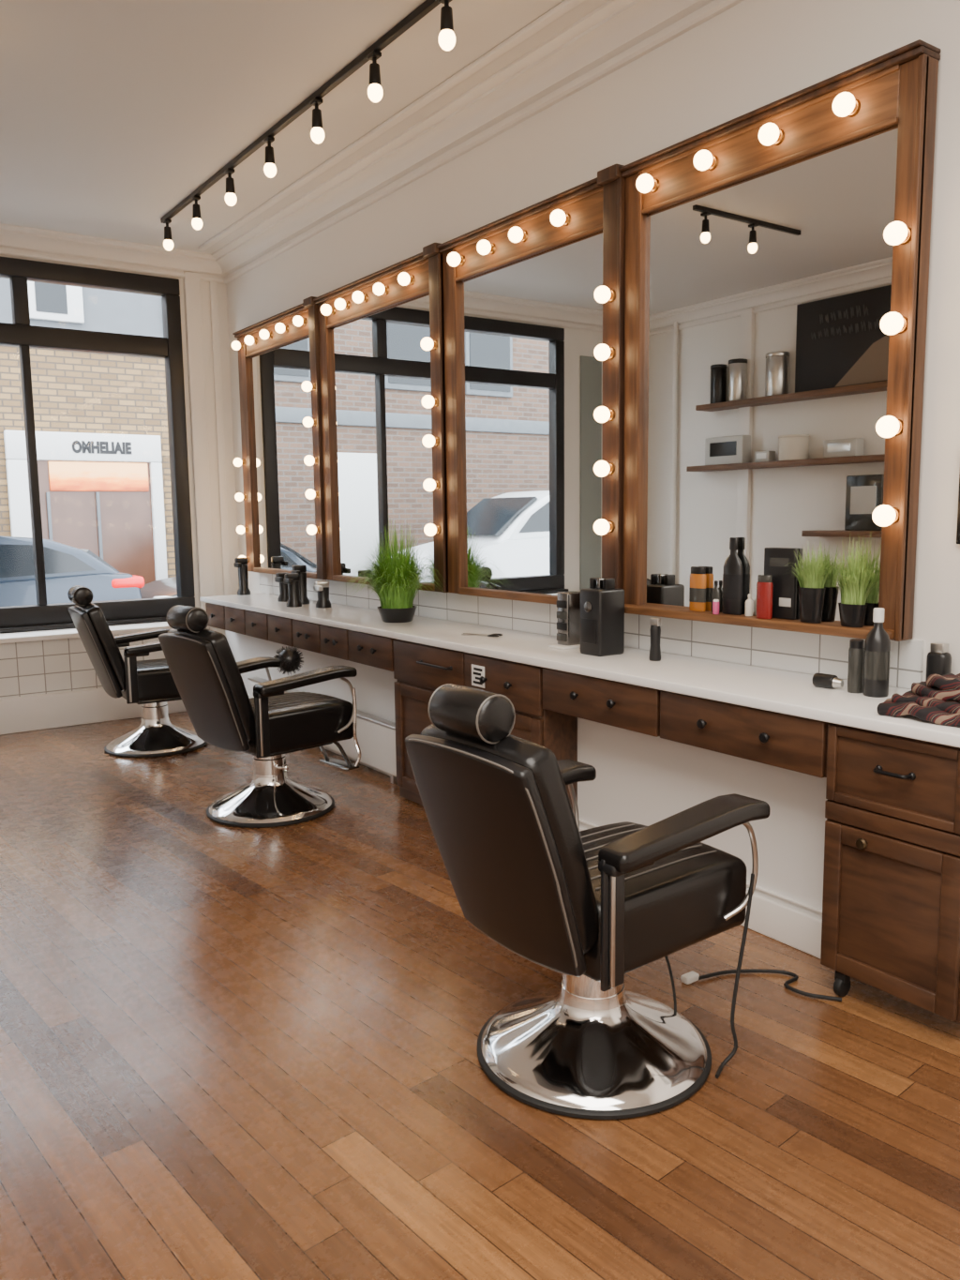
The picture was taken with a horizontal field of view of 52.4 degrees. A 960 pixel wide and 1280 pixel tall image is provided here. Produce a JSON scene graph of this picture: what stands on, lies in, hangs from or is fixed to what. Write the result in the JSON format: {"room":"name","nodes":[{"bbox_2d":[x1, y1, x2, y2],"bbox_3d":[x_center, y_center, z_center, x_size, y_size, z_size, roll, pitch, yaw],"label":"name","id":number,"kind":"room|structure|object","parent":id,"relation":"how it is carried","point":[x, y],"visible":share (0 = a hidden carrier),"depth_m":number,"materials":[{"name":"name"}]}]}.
{"room":"salon","nodes":[
{"label":"salon","id":0,"kind":"room"},
{"bbox_2d":[0,255,239,635],"bbox_3d":[-3.918,-1.065,6.577,4.640,3.420,0.200,-6,9,-35],"label":"wall","id":1,"kind":"structure","parent":0,"point":[204,285],"depth_m":7.67,"materials":[{"name":"white paint"}]},
{"bbox_2d":[0,256,195,633],"bbox_3d":[-3.565,-1.322,6.672,3.170,2.584,0.180,-6,9,-35],"label":"window","id":2,"kind":"structure","parent":1,"relation":"in","point":[41,616],"depth_m":7.13,"materials":[{"name":"black"}]},
{"bbox_2d":[0,627,210,698],"bbox_3d":[-3.902,0.248,6.402,4.250,0.380,0.360,-6,9,-35],"label":"tile wainscot","id":3,"kind":"object","parent":1,"relation":"attached to","point":[62,665],"depth_m":6.80,"materials":[{"name":"tile"}]},
{"bbox_2d":[0,621,212,735],"bbox_3d":[-3.882,0.352,6.398,4.260,0.655,0.410,-6,9,-35],"label":"trim","id":4,"kind":"structure","parent":1,"relation":"attached to","point":[86,706],"depth_m":6.85,"materials":[{"name":"white paint"}]},
{"bbox_2d":[0,223,226,284],"bbox_3d":[-3.832,-2.661,6.218,4.640,0.165,0.170,-6,9,-35],"label":"trim","id":5,"kind":"structure","parent":1,"relation":"attached to","point":[15,241],"depth_m":7.01,"materials":[{"name":"white paint"}]},
{"bbox_2d":[183,271,230,634],"bbox_3d":[-2.123,-1.170,7.688,0.260,3.300,0.035,-6,9,-35],"label":"trim","id":6,"kind":"structure","parent":1,"relation":"attached to","point":[193,323],"depth_m":7.61,"materials":[{"name":"white paint"}]},
{"bbox_2d":[0,0,609,254],"bbox_3d":[-0.982,-2.305,2.166,4.840,0.100,10.500,-6,9,-35],"label":"ceiling","id":7,"kind":"structure","parent":0,"point":[113,113],"depth_m":4.55,"materials":[{"name":"white paint"}]},
{"bbox_2d":[160,0,455,250],"bbox_3d":[-1.088,-2.514,5.050,0.065,0.223,3.550,-6,9,-35],"label":"track light","id":8,"kind":"object","parent":7,"relation":"attached to","point":[446,37],"visible":1,"depth_m":4.58,"materials":[{"name":"black metal"}]},
{"bbox_2d":[198,0,585,250],"bbox_3d":[0.789,-2.394,3.160,0.045,0.022,9.900,-6,9,-35],"label":"trim","id":9,"kind":"structure","parent":7,"relation":"attached to","point":[565,6],"depth_m":4.68,"materials":[{"name":"white paint"}]},
{"bbox_2d":[0,711,959,1279],"bbox_3d":[-0.939,1.185,2.617,4.840,0.100,10.500,-6,9,-35],"label":"floor","id":10,"kind":"structure","parent":0,"point":[227,1052],"depth_m":2.48,"materials":[{"name":"brown wood"}]},
{"bbox_2d":[67,585,207,757],"bbox_3d":[-2.115,0.163,6.157,0.830,1.046,0.667,-5,9,-32],"label":"barber chair","id":11,"kind":"object","parent":10,"relation":"on","point":[150,684],"visible":0.84,"depth_m":5.97,"materials":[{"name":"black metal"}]},
{"bbox_2d":[158,604,361,828],"bbox_3d":[-1.053,0.323,4.819,0.932,1.046,0.680,-8,10,-44],"label":"barber chair","id":12,"kind":"object","parent":10,"relation":"on","point":[274,723],"visible":1,"depth_m":4.63,"materials":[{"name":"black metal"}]},
{"bbox_2d":[247,676,396,783],"bbox_3d":[-0.979,0.530,6.029,0.073,0.325,2.200,-6,9,-35],"label":"heater","id":13,"kind":"object","parent":10,"relation":"on","point":[376,735],"visible":0.34,"depth_m":5.43,"materials":[{"name":"white paint"}]},
{"bbox_2d":[392,639,577,812],"bbox_3d":[-0.027,0.450,4.539,0.235,0.824,1.196,-6,9,-35],"label":"base cabinet","id":14,"kind":"object","parent":10,"relation":"on","point":[419,670],"visible":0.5,"depth_m":4.43,"materials":[{"name":"brown wood"}]},
{"bbox_2d":[471,663,484,688],"bbox_3d":[-0.009,0.160,4.320,0.004,0.095,0.100,-6,9,-35],"label":"card","id":15,"kind":"object","parent":14,"relation":"attached to","point":[477,671],"visible":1,"depth_m":4.32,"materials":[{"name":"white paper"}]},
{"bbox_2d":[405,683,770,1119],"bbox_3d":[0.265,0.600,2.557,0.830,1.046,0.667,-6,9,-38],"label":"barber chair","id":16,"kind":"object","parent":10,"relation":"on","point":[593,907],"visible":1,"depth_m":2.39,"materials":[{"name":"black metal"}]},
{"bbox_2d":[680,970,699,984],"bbox_3d":[0.653,1.049,3.029,0.055,0.024,0.030,-6,9,-35],"label":"plug","id":17,"kind":"object","parent":10,"relation":"on","point":[690,977],"visible":1,"depth_m":3.02,"materials":[{"name":"white plastic"}]},
{"bbox_2d":[698,968,842,1001],"bbox_3d":[0.897,1.051,3.023,0.422,0.013,0.138,2,8,20],"label":"cable","id":18,"kind":"object","parent":10,"relation":"on","point":[795,976],"visible":0.98,"depth_m":3.04,"materials":[{"name":"black rubber"}]},
{"bbox_2d":[820,722,959,1023],"bbox_3d":[1.214,0.666,2.788,0.230,0.834,0.435,-6,9,-35],"label":"base cabinet","id":19,"kind":"object","parent":10,"relation":"on","point":[891,923],"visible":0.95,"depth_m":2.73,"materials":[{"name":"brown wood"}]},
{"bbox_2d":[225,630,828,918],"bbox_3d":[-0.102,0.381,5.111,0.300,0.835,5.950,-6,9,-35],"label":"wall","id":20,"kind":"structure","parent":0,"point":[641,778],"depth_m":3.65,"materials":[{"name":"white paint"}]},
{"bbox_2d":[247,693,822,958],"bbox_3d":[-0.229,0.729,5.064,0.020,0.160,5.950,-6,9,-35],"label":"baseboard","id":21,"kind":"structure","parent":20,"relation":"attached to","point":[793,927],"depth_m":3.28,"materials":[{"name":"white paint"}]},
{"bbox_2d":[200,592,959,747],"bbox_3d":[-0.150,-0.032,4.916,0.508,0.035,5.930,-6,9,-35],"label":"countertop","id":22,"kind":"structure","parent":20,"relation":"on","point":[791,693],"depth_m":3.64,"materials":[{"name":"white stone"}]},
{"bbox_2d":[205,602,225,630],"bbox_3d":[-1.838,-0.181,7.059,0.230,0.175,0.374,-6,9,-35],"label":"drawer unit","id":23,"kind":"object","parent":22,"relation":"attached to","point":[216,612],"visible":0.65,"depth_m":6.99,"materials":[{"name":"brown wood"}]},
{"bbox_2d":[224,605,245,634],"bbox_3d":[-1.620,-0.144,6.750,0.230,0.175,0.374,-6,9,-35],"label":"drawer unit","id":24,"kind":"object","parent":22,"relation":"attached to","point":[234,618],"visible":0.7,"depth_m":6.68,"materials":[{"name":"brown wood"}]},
{"bbox_2d":[233,557,250,595],"bbox_3d":[-1.774,-0.476,7.292,0.115,0.277,0.124,-6,9,-35],"label":"bottle","id":25,"kind":"object","parent":22,"relation":"on","point":[240,564],"visible":1,"depth_m":7.28,"materials":[{"name":"black plastic"}]},
{"bbox_2d":[244,610,268,640],"bbox_3d":[-1.401,-0.107,6.441,0.230,0.175,0.374,-6,9,-35],"label":"drawer unit","id":26,"kind":"object","parent":22,"relation":"attached to","point":[256,623],"visible":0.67,"depth_m":6.37,"materials":[{"name":"brown wood"}]},
{"bbox_2d":[267,614,293,647],"bbox_3d":[-1.183,-0.069,6.132,0.230,0.175,0.374,-6,9,-35],"label":"drawer unit","id":27,"kind":"object","parent":22,"relation":"attached to","point":[279,628],"visible":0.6,"depth_m":6.06,"materials":[{"name":"brown wood"}]},
{"bbox_2d":[274,572,289,602],"bbox_3d":[-1.341,-0.362,6.686,0.115,0.196,0.124,-6,9,-35],"label":"stand","id":28,"kind":"object","parent":22,"relation":"on","point":[283,596],"visible":0.77,"depth_m":6.67,"materials":[{"name":"black plastic"}]},
{"bbox_2d":[273,646,303,675],"bbox_3d":[-1.132,0.115,5.768,0.204,0.179,0.236,-6,9,-35],"label":"brush","id":29,"kind":"object","parent":22,"relation":"hanging from","point":[290,658],"visible":0.93,"depth_m":5.69,"materials":[{"name":"black plastic"}]},
{"bbox_2d":[283,572,301,607],"bbox_3d":[-1.200,-0.320,6.278,0.115,0.214,0.124,-6,9,-35],"label":"stand","id":30,"kind":"object","parent":22,"relation":"on","point":[292,579],"visible":1,"depth_m":6.26,"materials":[{"name":"black plastic"}]},
{"bbox_2d":[291,564,309,604],"bbox_3d":[-1.185,-0.367,6.460,0.115,0.259,0.124,-6,9,-35],"label":"stand","id":31,"kind":"object","parent":22,"relation":"on","point":[301,569],"visible":0.8,"depth_m":6.45,"materials":[{"name":"black plastic"}]},
{"bbox_2d":[292,618,320,653],"bbox_3d":[-0.965,-0.032,5.823,0.230,0.175,0.374,-6,9,-35],"label":"drawer unit","id":32,"kind":"object","parent":22,"relation":"attached to","point":[306,635],"visible":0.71,"depth_m":5.75,"materials":[{"name":"brown wood"}]},
{"bbox_2d":[313,580,331,607],"bbox_3d":[-0.997,-0.290,6.201,0.115,0.169,0.124,-6,9,-35],"label":"stand","id":33,"kind":"object","parent":22,"relation":"on","point":[322,586],"visible":1,"depth_m":6.18,"materials":[{"name":"black plastic"}]},
{"bbox_2d":[319,624,348,660],"bbox_3d":[-0.755,0.004,5.527,0.230,0.175,0.344,-6,9,-35],"label":"drawer unit","id":34,"kind":"object","parent":22,"relation":"attached to","point":[334,640],"visible":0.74,"depth_m":5.46,"materials":[{"name":"brown wood"}]},
{"bbox_2d":[347,630,396,671],"bbox_3d":[-0.515,0.045,5.187,0.230,0.175,0.480,-6,9,-35],"label":"drawer unit","id":35,"kind":"object","parent":22,"relation":"attached to","point":[371,650],"visible":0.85,"depth_m":5.11,"materials":[{"name":"brown wood"}]},
{"bbox_2d":[334,520,443,622],"bbox_3d":[-0.550,-0.382,5.254,0.476,0.582,0.675,-6,9,-35],"label":"potted grass","id":36,"kind":"object","parent":22,"relation":"on","point":[396,579],"depth_m":5.24,"materials":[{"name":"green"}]},
{"bbox_2d":[376,605,417,622],"bbox_3d":[-0.454,-0.142,5.347,0.218,0.080,0.218,-6,9,-35],"label":"pot","id":37,"kind":"object","parent":36,"relation":"attached to","point":[388,613],"depth_m":5.27,"materials":[{"name":"black"}]},
{"bbox_2d":[461,632,502,636],"bbox_3d":[0.006,-0.025,4.667,0.205,0.009,0.088,3,8,26],"label":"scissors","id":38,"kind":"object","parent":22,"relation":"on","point":[471,634],"visible":1,"depth_m":4.66,"materials":[{"name":"silver metal"}]},
{"bbox_2d":[548,590,580,649],"bbox_3d":[0.381,-0.087,4.224,0.140,0.240,0.100,-6,9,-35],"label":"caddy","id":39,"kind":"object","parent":22,"relation":"on","point":[568,603],"visible":0.93,"depth_m":4.21,"materials":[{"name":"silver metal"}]},
{"bbox_2d":[557,600,566,608],"bbox_3d":[0.352,-0.154,4.208,0.008,0.032,0.062,-6,9,-35],"label":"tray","id":40,"kind":"object","parent":39,"relation":"on","point":[561,604],"depth_m":4.20,"materials":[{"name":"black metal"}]},
{"bbox_2d":[557,611,566,619],"bbox_3d":[0.353,-0.107,4.214,0.008,0.032,0.062,-6,9,-35],"label":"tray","id":41,"kind":"object","parent":39,"relation":"on","point":[561,615],"depth_m":4.21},
{"bbox_2d":[557,621,567,630],"bbox_3d":[0.353,-0.059,4.220,0.008,0.032,0.062,-6,9,-35],"label":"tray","id":42,"kind":"object","parent":39,"relation":"on","point":[561,625],"depth_m":4.21,"materials":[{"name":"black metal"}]},
{"bbox_2d":[557,632,567,641],"bbox_3d":[0.354,-0.011,4.226,0.008,0.032,0.062,-6,9,-35],"label":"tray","id":43,"kind":"object","parent":39,"relation":"on","point":[561,637],"depth_m":4.22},
{"bbox_2d":[580,577,624,656],"bbox_3d":[0.498,-0.098,4.010,0.150,0.313,0.130,-6,9,-35],"label":"charging stand","id":44,"kind":"object","parent":22,"relation":"on","point":[602,604],"visible":1,"depth_m":3.96,"materials":[{"name":"black plastic"}]},
{"bbox_2d":[542,667,662,737],"bbox_3d":[0.506,0.219,3.742,0.230,0.175,0.652,-6,9,-35],"label":"drawer unit","id":45,"kind":"object","parent":22,"relation":"attached to","point":[626,706],"visible":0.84,"depth_m":3.66,"materials":[{"name":"brown wood"}]},
{"bbox_2d":[648,617,661,661],"bbox_3d":[0.689,-0.003,3.828,0.048,0.167,0.048,-6,9,-35],"label":"bottle","id":46,"kind":"object","parent":22,"relation":"on","point":[655,623],"visible":1,"depth_m":3.81,"materials":[{"name":"black plastic"}]},
{"bbox_2d":[660,690,830,777],"bbox_3d":[0.890,0.285,3.199,0.230,0.175,0.674,-6,9,-35],"label":"drawer","id":47,"kind":"object","parent":22,"relation":"attached to","point":[797,744],"visible":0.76,"depth_m":3.11,"materials":[{"name":"brown wood"}]},
{"bbox_2d":[812,672,843,689],"bbox_3d":[1.140,0.135,3.187,0.046,0.046,0.096,-7,9,-39],"label":"bottle","id":48,"kind":"object","parent":22,"relation":"on","point":[821,680],"visible":1,"depth_m":3.17,"materials":[{"name":"black plastic"}]},
{"bbox_2d":[847,638,864,693],"bbox_3d":[1.198,0.083,3.107,0.048,0.170,0.048,-6,9,-35],"label":"bottle","id":49,"kind":"object","parent":22,"relation":"on","point":[856,651],"visible":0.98,"depth_m":3.09,"materials":[{"name":"black glass"}]},
{"bbox_2d":[862,607,890,697],"bbox_3d":[1.239,0.038,3.042,0.077,0.275,0.077,-6,9,-35],"label":"bottle","id":50,"kind":"object","parent":22,"relation":"on","point":[877,656],"visible":1,"depth_m":3.02,"materials":[{"name":"black plastic"}]},
{"bbox_2d":[876,673,959,726],"bbox_3d":[1.371,0.152,2.729,0.376,0.121,0.389,-6,9,-35],"label":"towel","id":51,"kind":"object","parent":22,"relation":"on","point":[937,700],"visible":1,"depth_m":2.68,"materials":[{"name":"fabric"}]},
{"bbox_2d":[925,642,951,681],"bbox_3d":[1.429,0.091,3.039,0.050,0.165,0.070,-6,9,-35],"label":"bottle","id":52,"kind":"object","parent":22,"relation":"on","point":[939,660],"visible":0.74,"depth_m":3.02,"materials":[{"name":"black plastic"}]},
{"bbox_2d":[226,0,959,689],"bbox_3d":[0.971,-0.765,3.793,0.150,3.420,10.400,-6,9,-35],"label":"wall","id":53,"kind":"structure","parent":0,"point":[753,54],"depth_m":3.63,"materials":[{"name":"white paint"}]},
{"bbox_2d":[231,296,327,579],"bbox_3d":[-1.426,-1.355,6.863,0.181,1.798,1.377,-6,9,-35],"label":"vanity mirror","id":54,"kind":"object","parent":53,"relation":"attached to","point":[283,497],"visible":0.91,"depth_m":6.83,"materials":[{"name":"brown wood"}]},
{"bbox_2d":[313,242,448,592],"bbox_3d":[-0.611,-1.216,5.709,0.181,1.798,1.457,-6,9,-35],"label":"vanity mirror","id":55,"kind":"object","parent":53,"relation":"attached to","point":[382,332],"visible":0.98,"depth_m":5.64,"materials":[{"name":"brown wood"}]},
{"bbox_2d":[432,339,437,349],"bbox_3d":[-0.244,-1.545,5.101,0.029,0.052,0.052,-6,9,-35],"label":"socket","id":56,"kind":"object","parent":55,"relation":"attached to","point":[434,341],"depth_m":5.09,"materials":[{"name":"gold metal"}]},
{"bbox_2d":[434,436,439,446],"bbox_3d":[-0.238,-1.052,5.165,0.029,0.052,0.052,-6,9,-35],"label":"socket","id":57,"kind":"object","parent":55,"relation":"attached to","point":[436,438],"depth_m":5.16,"materials":[{"name":"gold metal"}]},
{"bbox_2d":[211,0,744,283],"bbox_3d":[0.878,-2.356,3.412,0.170,0.165,10.200,-6,9,-35],"label":"trim","id":58,"kind":"structure","parent":53,"relation":"attached to","point":[617,33],"depth_m":4.62,"materials":[{"name":"white paint"}]},
{"bbox_2d":[436,163,626,604],"bbox_3d":[0.196,-1.078,4.567,0.181,1.798,1.347,-6,9,-35],"label":"vanity mirror","id":59,"kind":"object","parent":53,"relation":"attached to","point":[534,295],"visible":0.91,"depth_m":4.50,"materials":[{"name":"brown wood"}]},
{"bbox_2d":[459,255,465,266],"bbox_3d":[-0.099,-1.893,4.863,0.029,0.052,0.052,-6,9,-35],"label":"socket","id":60,"kind":"object","parent":59,"relation":"attached to","point":[461,257],"depth_m":4.85,"materials":[{"name":"gold metal"}]},
{"bbox_2d":[489,242,496,255],"bbox_3d":[0.049,-1.868,4.654,0.029,0.052,0.052,-6,9,-35],"label":"socket","id":61,"kind":"object","parent":59,"relation":"attached to","point":[492,246],"depth_m":4.64,"materials":[{"name":"gold metal"}]},
{"bbox_2d":[521,230,527,241],"bbox_3d":[0.193,-1.843,4.450,0.029,0.052,0.052,-6,9,-35],"label":"socket","id":62,"kind":"object","parent":59,"relation":"attached to","point":[524,233],"depth_m":4.44,"materials":[{"name":"gold metal"}]},
{"bbox_2d":[563,213,571,225],"bbox_3d":[0.365,-1.814,4.206,0.029,0.052,0.052,-6,9,-35],"label":"socket","id":63,"kind":"object","parent":59,"relation":"attached to","point":[566,217],"depth_m":4.20,"materials":[{"name":"gold metal"}]},
{"bbox_2d":[607,520,615,532],"bbox_3d":[0.542,-0.478,4.125,0.029,0.052,0.052,-6,9,-35],"label":"socket","id":64,"kind":"object","parent":59,"relation":"attached to","point":[610,523],"depth_m":4.11,"materials":[{"name":"gold metal"}]},
{"bbox_2d":[608,462,615,475],"bbox_3d":[0.539,-0.719,4.094,0.029,0.052,0.052,-6,9,-35],"label":"socket","id":65,"kind":"object","parent":59,"relation":"attached to","point":[611,465],"depth_m":4.08,"materials":[{"name":"gold metal"}]},
{"bbox_2d":[608,408,615,421],"bbox_3d":[0.537,-0.938,4.065,0.029,0.052,0.052,-6,9,-35],"label":"socket","id":66,"kind":"object","parent":59,"relation":"attached to","point":[611,412],"depth_m":4.06,"materials":[{"name":"gold metal"}]},
{"bbox_2d":[608,346,616,360],"bbox_3d":[0.534,-1.187,4.033,0.029,0.052,0.052,-6,9,-35],"label":"socket","id":67,"kind":"object","parent":59,"relation":"attached to","point":[611,350],"depth_m":4.02,"materials":[{"name":"gold metal"}]},
{"bbox_2d":[608,289,616,302],"bbox_3d":[0.531,-1.414,4.004,0.029,0.052,0.052,-6,9,-35],"label":"socket","id":68,"kind":"object","parent":59,"relation":"attached to","point":[611,293],"depth_m":3.99,"materials":[{"name":"gold metal"}]},
{"bbox_2d":[259,572,924,689],"bbox_3d":[-0.140,-0.184,5.336,0.012,0.160,5.430,-6,9,-35],"label":"tile backsplash","id":69,"kind":"structure","parent":53,"relation":"attached to","point":[791,651],"depth_m":3.92,"materials":[{"name":"tile"}]},
{"bbox_2d":[619,39,940,641],"bbox_3d":[0.957,-0.942,3.503,0.168,1.782,1.277,-6,9,-35],"label":"vanity mirror","id":70,"kind":"object","parent":53,"relation":"attached to","point":[777,252],"visible":0.98,"depth_m":3.37,"materials":[{"name":"brown wood"}]},
{"bbox_2d":[649,179,659,193],"bbox_3d":[0.667,-1.762,3.779,0.029,0.052,0.052,-6,9,-35],"label":"socket","id":71,"kind":"object","parent":70,"relation":"attached to","point":[655,188],"depth_m":3.77,"materials":[{"name":"gold metal"}]},
{"bbox_2d":[689,566,706,611],"bbox_3d":[0.844,-0.199,3.778,0.034,0.170,0.081,-6,9,-35],"label":"jar","id":72,"kind":"object","parent":70,"relation":"on","point":[698,576],"visible":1,"depth_m":3.76,"materials":[{"name":"orange plastic"}]},
{"bbox_2d":[708,155,718,170],"bbox_3d":[0.837,-1.734,3.540,0.029,0.052,0.052,-6,9,-35],"label":"socket","id":73,"kind":"object","parent":70,"relation":"attached to","point":[714,164],"depth_m":3.53,"materials":[{"name":"gold metal"}]},
{"bbox_2d":[711,580,720,612],"bbox_3d":[0.899,-0.166,3.716,0.020,0.120,0.040,-6,9,-35],"label":"bottle","id":74,"kind":"object","parent":70,"relation":"on","point":[715,593],"visible":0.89,"depth_m":3.71,"materials":[{"name":"clear glass"}]},
{"bbox_2d":[712,599,719,614],"bbox_3d":[0.885,-0.125,3.655,0.024,0.055,0.024,-6,9,-35],"label":"bottle","id":75,"kind":"object","parent":70,"relation":"on","point":[715,604],"visible":1,"depth_m":3.65,"materials":[{"name":"pink plastic"}]},
{"bbox_2d":[722,537,742,615],"bbox_3d":[0.942,-0.239,3.631,0.034,0.285,0.089,-6,9,-35],"label":"bottle","id":76,"kind":"object","parent":70,"relation":"on","point":[732,574],"visible":1,"depth_m":3.62,"materials":[{"name":"black plastic"}]},
{"bbox_2d":[744,593,753,616],"bbox_3d":[0.987,-0.129,3.574,0.030,0.080,0.030,-6,9,-35],"label":"bottle","id":77,"kind":"object","parent":70,"relation":"on","point":[749,604],"visible":1,"depth_m":3.56,"materials":[{"name":"white plastic"}]},
{"bbox_2d":[756,574,773,618],"bbox_3d":[1.015,-0.154,3.477,0.033,0.155,0.066,-6,9,-35],"label":"jar","id":78,"kind":"object","parent":70,"relation":"on","point":[764,585],"visible":1,"depth_m":3.46,"materials":[{"name":"red plastic"}]},
{"bbox_2d":[773,129,784,145],"bbox_3d":[1.003,-1.705,3.304,0.029,0.052,0.052,-6,9,-35],"label":"socket","id":79,"kind":"object","parent":70,"relation":"attached to","point":[780,138],"depth_m":3.29,"materials":[{"name":"gold metal"}]},
{"bbox_2d":[764,547,798,619],"bbox_3d":[1.067,-0.201,3.468,0.019,0.250,0.135,-6,9,-35],"label":"box","id":80,"kind":"object","parent":70,"relation":"on","point":[775,559],"visible":0.93,"depth_m":3.45,"materials":[{"name":"black cardboard"}]},
{"bbox_2d":[769,557,788,567],"bbox_3d":[1.059,-0.275,3.453,0.001,0.030,0.080,-6,9,-35],"label":"label","id":81,"kind":"object","parent":80,"relation":"attached to","point":[774,562],"depth_m":3.45,"materials":[{"name":"grey paper"}]},
{"bbox_2d":[779,597,791,606],"bbox_3d":[1.078,-0.133,3.447,0.001,0.030,0.050,-6,9,-35],"label":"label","id":82,"kind":"object","parent":80,"relation":"attached to","point":[783,601],"depth_m":3.45,"materials":[{"name":"grey paper"}]},
{"bbox_2d":[784,542,835,623],"bbox_3d":[1.107,-0.203,3.312,0.130,0.293,0.151,-6,9,-35],"label":"potted grass","id":83,"kind":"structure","parent":70,"relation":"on","point":[811,589],"depth_m":3.31,"materials":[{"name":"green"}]},
{"bbox_2d":[798,586,826,623],"bbox_3d":[1.135,-0.120,3.341,0.057,0.120,0.104,-6,9,-35],"label":"pot","id":84,"kind":"object","parent":83,"relation":"attached to","point":[811,598],"depth_m":3.31,"materials":[{"name":"black plastic"}]},
{"bbox_2d":[828,536,878,627],"bbox_3d":[1.199,-0.200,3.180,0.130,0.317,0.151,-6,9,-35],"label":"potted grass","id":85,"kind":"object","parent":70,"relation":"on","point":[852,607],"depth_m":3.18,"materials":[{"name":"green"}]},
{"bbox_2d":[838,602,867,627],"bbox_3d":[1.227,-0.082,3.214,0.057,0.075,0.104,-6,9,-35],"label":"pot","id":86,"kind":"object","parent":85,"relation":"attached to","point":[851,614],"depth_m":3.19,"materials":[{"name":"black plastic"}]},
{"bbox_2d":[848,99,860,117],"bbox_3d":[1.169,-1.677,3.070,0.029,0.052,0.052,-6,9,-35],"label":"socket","id":87,"kind":"object","parent":70,"relation":"attached to","point":[855,112],"depth_m":3.06,"materials":[{"name":"gold metal"}]},
{"bbox_2d":[892,507,899,523],"bbox_3d":[1.296,-0.392,3.075,0.029,0.052,0.052,-6,9,-35],"label":"socket","id":88,"kind":"object","parent":70,"relation":"attached to","point":[896,509],"depth_m":3.06,"materials":[{"name":"gold metal"}]},
{"bbox_2d":[894,419,903,436],"bbox_3d":[1.293,-0.663,3.040,0.029,0.052,0.052,-6,9,-35],"label":"socket","id":89,"kind":"object","parent":70,"relation":"attached to","point":[899,432],"depth_m":3.03,"materials":[{"name":"gold metal"}]},
{"bbox_2d":[898,316,907,333],"bbox_3d":[1.289,-0.970,3.000,0.029,0.052,0.052,-6,9,-35],"label":"socket","id":90,"kind":"object","parent":70,"relation":"attached to","point":[904,329],"depth_m":2.99,"materials":[{"name":"gold metal"}]},
{"bbox_2d":[901,226,911,244],"bbox_3d":[1.286,-1.231,2.966,0.029,0.052,0.052,-6,9,-35],"label":"socket","id":91,"kind":"object","parent":70,"relation":"attached to","point":[907,240],"depth_m":2.96,"materials":[{"name":"gold metal"}]},
{"bbox_2d":[956,472,959,543],"bbox_3d":[1.578,-0.423,2.812,0.027,0.300,0.400,-6,9,-35],"label":"picture frame","id":92,"kind":"object","parent":53,"relation":"attached to","point":[958,510],"visible":1,"depth_m":2.97,"materials":[{"name":"black metal"}]},
{"label":"outside","id":93,"kind":"structure","parent":0,"visible":0},
{"bbox_3d":[-6.586,0.458,9.551,60.000,0.200,7.400,-6,9,-35],"label":"pavement","id":94,"kind":"object","parent":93,"visible":0},
{"bbox_2d":[0,277,175,584],"bbox_3d":[-2.894,-3.848,16.181,13.900,6.750,0.620,-6,9,-35],"label":"building","id":95,"kind":"structure","parent":94,"relation":"on","point":[101,419],"depth_m":14.10,"materials":[{"name":"yellow brick"}]},
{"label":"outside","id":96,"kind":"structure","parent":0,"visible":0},
{"bbox_3d":[-6.844,0.464,9.923,60.000,0.100,4.100,-6,9,-35],"label":"road","id":97,"kind":"object","parent":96,"visible":0},
{"bbox_2d":[0,535,144,606],"bbox_3d":[-6.015,-0.419,10.710,4.129,1.430,1.880,-6,9,-35],"label":"car","id":98,"kind":"object","parent":97,"relation":"on","point":[67,566],"visible":0.59,"depth_m":10.66,"materials":[{"name":"grey paint"}]},
{"bbox_2d":[111,575,144,587],"bbox_3d":[-4.075,-0.661,11.171,0.390,0.137,0.312,-6,9,-35],"label":"tail lamp","id":99,"kind":"object","parent":98,"relation":"attached to","point":[117,581],"depth_m":11.05,"materials":[{"name":"red plastic"}]},
{"bbox_2d":[140,576,177,598],"bbox_3d":[-2.511,-0.783,13.266,4.230,1.410,1.880,-6,9,-35],"label":"car","id":100,"kind":"object","parent":97,"relation":"on","point":[165,587],"visible":0.06,"depth_m":12.25,"materials":[{"name":"white paint"}]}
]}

